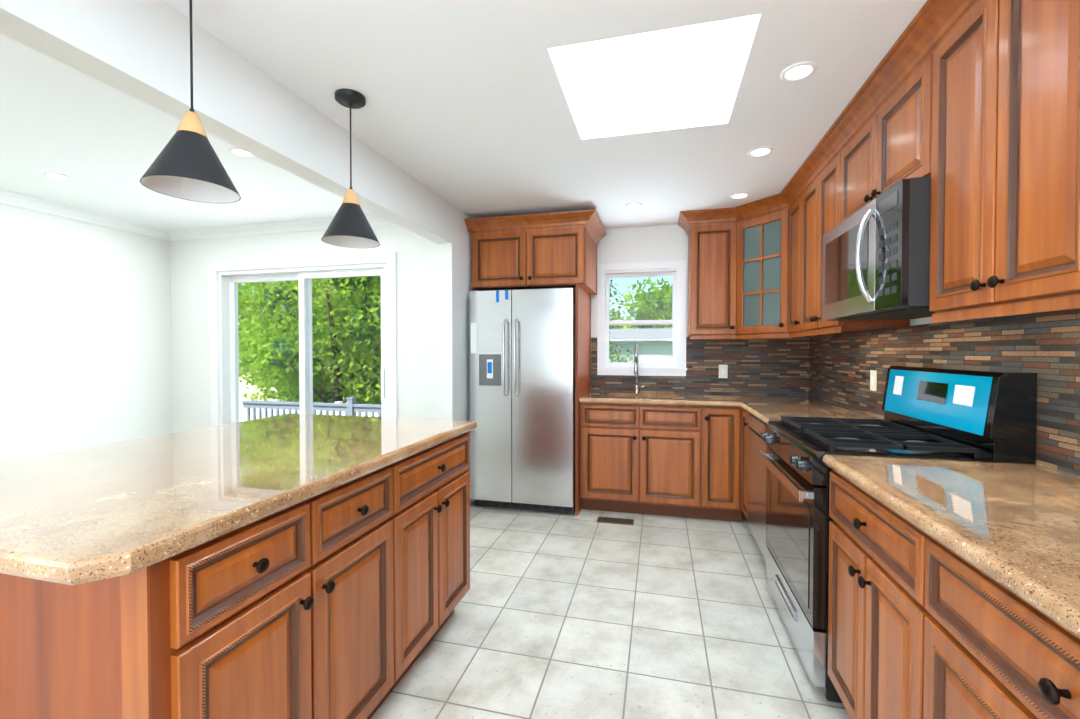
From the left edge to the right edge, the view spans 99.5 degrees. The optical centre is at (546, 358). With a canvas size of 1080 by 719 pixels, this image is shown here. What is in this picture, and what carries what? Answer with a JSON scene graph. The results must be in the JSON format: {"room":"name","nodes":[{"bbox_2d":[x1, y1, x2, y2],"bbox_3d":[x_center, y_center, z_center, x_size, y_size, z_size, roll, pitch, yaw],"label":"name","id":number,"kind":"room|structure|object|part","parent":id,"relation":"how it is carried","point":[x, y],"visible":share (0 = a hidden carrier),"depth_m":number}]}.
{"room":"kitchen","nodes":[
{"label":"kitchen","id":0,"kind":"room"},
{"bbox_2d":[0,204,172,461],"bbox_3d":[-4.465,-0.037,2.131,0.150,2.560,5.440,0,1,14],"label":"wall","id":1,"kind":"structure","parent":0,"point":[85,339],"depth_m":3.88},
{"bbox_2d":[0,190,167,240],"bbox_3d":[-4.100,-1.190,3.111,0.078,0.084,2.850,0,1,14],"label":"crown molding","id":2,"kind":"structure","parent":1,"relation":"attached to","point":[50,208],"depth_m":3.83},
{"bbox_2d":[0,33,373,230],"bbox_3d":[-2.945,-1.262,1.738,3.280,0.100,5.440,0,1,14],"label":"ceiling","id":3,"kind":"structure","parent":0,"point":[102,145],"depth_m":2.81},
{"bbox_2d":[44,172,71,179],"bbox_3d":[-3.301,-1.229,3.093,0.132,0.006,0.132,0,1,14],"label":"recessed light","id":4,"kind":"object","parent":3,"relation":"in","point":[57,176],"visible":1,"depth_m":3.09},
{"bbox_2d":[228,148,253,157],"bbox_3d":[-1.816,-1.223,2.727,0.132,0.006,0.132,0,1,14],"label":"recessed light","id":5,"kind":"object","parent":3,"relation":"in","point":[238,152],"visible":0.88,"depth_m":2.72},
{"bbox_2d":[0,0,471,252],"bbox_3d":[-1.242,-1.073,1.547,0.120,0.470,5.880,0,1,14],"label":"header beam","id":6,"kind":"structure","parent":0,"point":[139,50],"depth_m":1.63},
{"bbox_2d":[170,225,437,432],"bbox_3d":[-2.312,-0.071,4.324,3.280,2.560,0.150,0,1,14],"label":"wall","id":7,"kind":"structure","parent":0,"point":[417,334],"depth_m":4.25},
{"bbox_2d":[168,214,396,240],"bbox_3d":[-2.266,-1.207,4.177,3.128,0.084,0.078,0,1,14],"label":"crown molding","id":8,"kind":"structure","parent":7,"relation":"attached to","point":[317,224],"depth_m":4.28},
{"bbox_2d":[209,252,396,426],"bbox_3d":[-2.276,0.141,4.303,2.030,2.135,0.160,0,1,14],"label":"sliding door","id":9,"kind":"structure","parent":7,"relation":"attached to","point":[225,278],"depth_m":4.30},
{"bbox_2d":[437,243,477,503],"bbox_3d":[-0.636,0.168,4.023,0.120,2.090,1.120,0,1,14],"label":"wall","id":10,"kind":"structure","parent":0,"point":[454,274],"depth_m":3.49},
{"bbox_2d":[164,0,926,228],"bbox_3d":[0.228,-1.434,1.256,2.870,0.620,6.030,0,1,14],"label":"ceiling","id":11,"kind":"structure","parent":0,"point":[664,112],"depth_m":2.07},
{"bbox_2d":[140,0,240,202],"bbox_3d":[-1.045,-0.810,1.348,0.236,0.630,0.236,0,1,14],"label":"pendant light","id":12,"kind":"object","parent":11,"relation":"hanging from","point":[186,164],"visible":1,"depth_m":1.33},
{"bbox_2d":[321,88,379,247],"bbox_3d":[-0.850,-0.820,1.990,0.236,0.630,0.236,0,1,14],"label":"pendant light","id":13,"kind":"object","parent":11,"relation":"hanging from","point":[349,226],"visible":1,"depth_m":1.96},
{"bbox_2d":[625,203,642,208],"bbox_3d":[0.663,-1.155,3.465,0.132,0.006,0.132,0,1,14],"label":"recessed light","id":14,"kind":"object","parent":11,"relation":"in","point":[634,205],"visible":1,"depth_m":3.46},
{"bbox_2d":[730,192,749,198],"bbox_3d":[1.372,-1.151,3.249,0.132,0.006,0.132,0,1,14],"label":"recessed light","id":15,"kind":"object","parent":11,"relation":"in","point":[742,195],"visible":1,"depth_m":3.24},
{"bbox_2d":[748,146,773,156],"bbox_3d":[1.185,-1.140,2.533,0.132,0.006,0.132,0,1,14],"label":"recessed light","id":16,"kind":"object","parent":11,"relation":"in","point":[761,151],"visible":1,"depth_m":2.52},
{"bbox_2d":[780,61,817,81],"bbox_3d":[0.996,-1.129,1.808,0.132,0.006,0.132,0,1,14],"label":"recessed light","id":17,"kind":"object","parent":11,"relation":"in","point":[798,71],"visible":1,"depth_m":1.80},
{"bbox_2d":[370,501,850,718],"bbox_3d":[-1.490,1.310,1.645,6.470,0.120,6.280,0,1,14],"label":"floor","id":18,"kind":"structure","parent":0,"point":[583,614],"depth_m":2.07},
{"bbox_2d":[0,457,407,718],"bbox_3d":[-0.870,0.809,1.278,0.576,0.892,0.775,0,1,14],"label":"base cabinet","id":19,"kind":"object","parent":18,"relation":"on","point":[342,601],"depth_m":1.01},
{"bbox_2d":[408,432,469,669],"bbox_3d":[-0.698,0.799,1.976,0.576,0.892,0.663,0,1,14],"label":"base cabinet","id":20,"kind":"object","parent":18,"relation":"on","point":[438,475],"depth_m":1.89},
{"bbox_2d":[0,413,476,585],"bbox_3d":[-1.064,0.336,1.620,1.100,0.040,1.575,0,1,14],"label":"countertop","id":21,"kind":"structure","parent":20,"relation":"on","point":[88,514],"depth_m":1.18},
{"bbox_2d":[470,284,590,515],"bbox_3d":[-0.113,0.321,3.895,0.867,1.788,0.802,0,1,14],"label":"fridge","id":22,"kind":"object","parent":18,"relation":"on","point":[522,394],"depth_m":3.57},
{"bbox_3d":[0.314,0.322,3.858,0.020,1.788,0.670,0,1,14],"label":"fridge side panel","id":23,"kind":"part","parent":22,"relation":"part of"},
{"bbox_2d":[596,516,633,524],"bbox_3d":[0.517,1.218,3.430,0.270,0.008,0.110,0,1,14],"label":"floor vent","id":24,"kind":"object","parent":18,"relation":"in","point":[611,520],"visible":1,"depth_m":3.42},
{"bbox_2d":[580,403,743,521],"bbox_3d":[0.916,0.784,3.736,1.206,0.868,0.628,0,1,14],"label":"base cabinet","id":25,"kind":"object","parent":18,"relation":"on","point":[674,461],"visible":0.96,"depth_m":3.46},
{"bbox_2d":[579,391,830,406],"bbox_3d":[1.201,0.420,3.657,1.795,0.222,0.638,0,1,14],"label":"countertop","id":26,"kind":"structure","parent":25,"relation":"on","point":[645,398],"depth_m":3.55},
{"bbox_2d":[634,344,644,392],"bbox_3d":[0.800,0.089,3.950,0.100,0.430,0.197,0,1,14],"label":"faucet","id":27,"kind":"object","parent":26,"relation":"on","point":[636,366],"visible":1,"depth_m":3.89},
{"bbox_2d":[739,399,883,424],"bbox_3d":[1.582,0.343,2.754,0.625,0.040,0.930,0,1,14],"label":"countertop","id":28,"kind":"structure","parent":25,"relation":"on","point":[765,409],"depth_m":2.86},
{"bbox_2d":[742,410,749,519],"bbox_3d":[1.678,0.793,3.117,0.604,0.868,0.260,0,1,14],"label":"base cabinet","id":29,"kind":"object","parent":18,"relation":"on","point":[745,426],"visible":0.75,"depth_m":3.05},
{"bbox_2d":[747,413,766,559],"bbox_3d":[1.568,0.801,2.696,0.616,0.866,0.600,0,1,14],"label":"dishwasher","id":30,"kind":"object","parent":18,"relation":"on","point":[756,494],"visible":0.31,"depth_m":2.78},
{"bbox_2d":[828,471,911,718],"bbox_3d":[1.221,0.822,1.267,0.604,0.868,0.600,0,1,14],"label":"base cabinet","id":31,"kind":"object","parent":18,"relation":"on","point":[870,585],"depth_m":1.32},
{"bbox_2d":[823,454,1079,638],"bbox_3d":[1.018,0.378,0.470,0.625,0.040,2.228,0,1,14],"label":"countertop","id":32,"kind":"structure","parent":31,"relation":"on","point":[1014,528],"depth_m":1.04},
{"bbox_2d":[759,366,1036,702],"bbox_3d":[1.345,0.643,1.940,0.688,1.205,0.758,0,1,14],"label":"range","id":33,"kind":"object","parent":18,"relation":"on","point":[942,413],"visible":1,"depth_m":1.72},
{"bbox_2d":[908,525,1079,718],"bbox_3d":[1.058,0.832,0.607,0.604,0.868,0.760,0,1,14],"label":"base cabinet","id":34,"kind":"object","parent":18,"relation":"on","point":[922,625],"depth_m":0.87},
{"bbox_2d":[591,224,808,395],"bbox_3d":[0.931,-0.028,4.129,2.870,2.480,0.158,0,1,14],"label":"wall","id":35,"kind":"structure","parent":0,"point":[770,366],"depth_m":3.95},
{"bbox_2d":[464,209,605,294],"bbox_3d":[-0.087,-0.846,3.905,1.117,0.542,0.736,0,1,14],"label":"upper cabinet","id":36,"kind":"object","parent":35,"relation":"attached to","point":[541,251],"visible":0.98,"depth_m":3.61},
{"bbox_2d":[597,260,686,375],"bbox_3d":[0.858,-0.348,4.120,0.780,1.004,0.160,0,1,14],"label":"window","id":37,"kind":"structure","parent":35,"relation":"in","point":[676,271],"depth_m":4.08},
{"bbox_2d":[686,208,737,338],"bbox_3d":[1.355,-0.671,3.753,0.349,0.978,0.345,0,1,14],"label":"upper cabinet","id":38,"kind":"object","parent":35,"relation":"attached to","point":[711,233],"depth_m":3.62},
{"bbox_2d":[719,365,727,377],"bbox_3d":[1.508,0.113,3.903,0.070,0.115,0.006,0,1,14],"label":"electrical outlet","id":39,"kind":"object","parent":35,"relation":"attached to","point":[723,371],"visible":1,"depth_m":3.90},
{"bbox_2d":[809,308,1079,476],"bbox_3d":[1.544,0.021,0.954,0.158,2.480,6.030,0,1,14],"label":"wall","id":40,"kind":"structure","parent":0,"point":[1045,346],"depth_m":1.74},
{"bbox_2d":[730,336,777,338],"bbox_3d":[1.786,-0.668,3.515,0.600,0.978,0.600,0,1,14],"label":"upper cabinet","id":41,"kind":"object","parent":40,"relation":"attached to","point":[731,337],"depth_m":3.48},
{"bbox_2d":[734,192,781,335],"bbox_3d":[1.603,-0.670,3.402,0.304,0.970,0.300,0,1,14],"label":"upper cabinet","id":42,"kind":"object","parent":40,"relation":"attached to","point":[758,246],"depth_m":3.41},
{"bbox_2d":[782,180,842,335],"bbox_3d":[1.802,-0.660,3.039,0.340,0.978,0.317,0,1,14],"label":"upper cabinet","id":43,"kind":"object","parent":40,"relation":"attached to","point":[788,192],"depth_m":3.21},
{"bbox_2d":[794,132,909,335],"bbox_3d":[1.689,-0.653,2.578,0.340,0.978,0.633,0,1,14],"label":"upper cabinet","id":44,"kind":"object","parent":40,"relation":"attached to","point":[812,182],"depth_m":2.70},
{"bbox_2d":[830,24,913,229],"bbox_3d":[1.518,-0.876,1.884,0.340,0.510,0.790,0,1,14],"label":"upper cabinet","id":45,"kind":"object","parent":40,"relation":"attached to","point":[870,142],"depth_m":1.91},
{"bbox_2d":[822,176,934,320],"bbox_3d":[1.467,-0.399,1.904,0.442,0.438,0.784,0,1,14],"label":"microwave","id":46,"kind":"object","parent":45,"relation":"attached to","point":[876,259],"visible":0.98,"depth_m":1.72},
{"bbox_2d":[870,370,876,390],"bbox_3d":[1.869,0.128,2.616,0.006,0.115,0.070,0,1,14],"label":"electrical outlet","id":47,"kind":"object","parent":40,"relation":"attached to","point":[873,380],"visible":1,"depth_m":2.61},
{"bbox_2d":[910,0,1079,319],"bbox_3d":[1.349,-0.632,1.203,0.340,0.978,0.620,0,1,14],"label":"upper cabinet","id":48,"kind":"object","parent":40,"relation":"attached to","point":[971,108],"depth_m":1.24},
{"bbox_2d":[1066,0,1079,299],"bbox_3d":[1.220,-0.624,0.679,0.340,0.978,0.460,0,1,14],"label":"upper cabinet","id":49,"kind":"object","parent":40,"relation":"attached to","point":[1072,165],"depth_m":1.01},
{"label":"outside","id":50,"kind":"structure","parent":0,"visible":0},
{"bbox_2d":[238,276,671,421],"bbox_3d":[-2.218,-2.623,22.494,66.000,10.900,33.369,0,1,14],"label":"trees","id":51,"kind":"object","parent":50,"point":[362,333],"depth_m":12.13}
]}

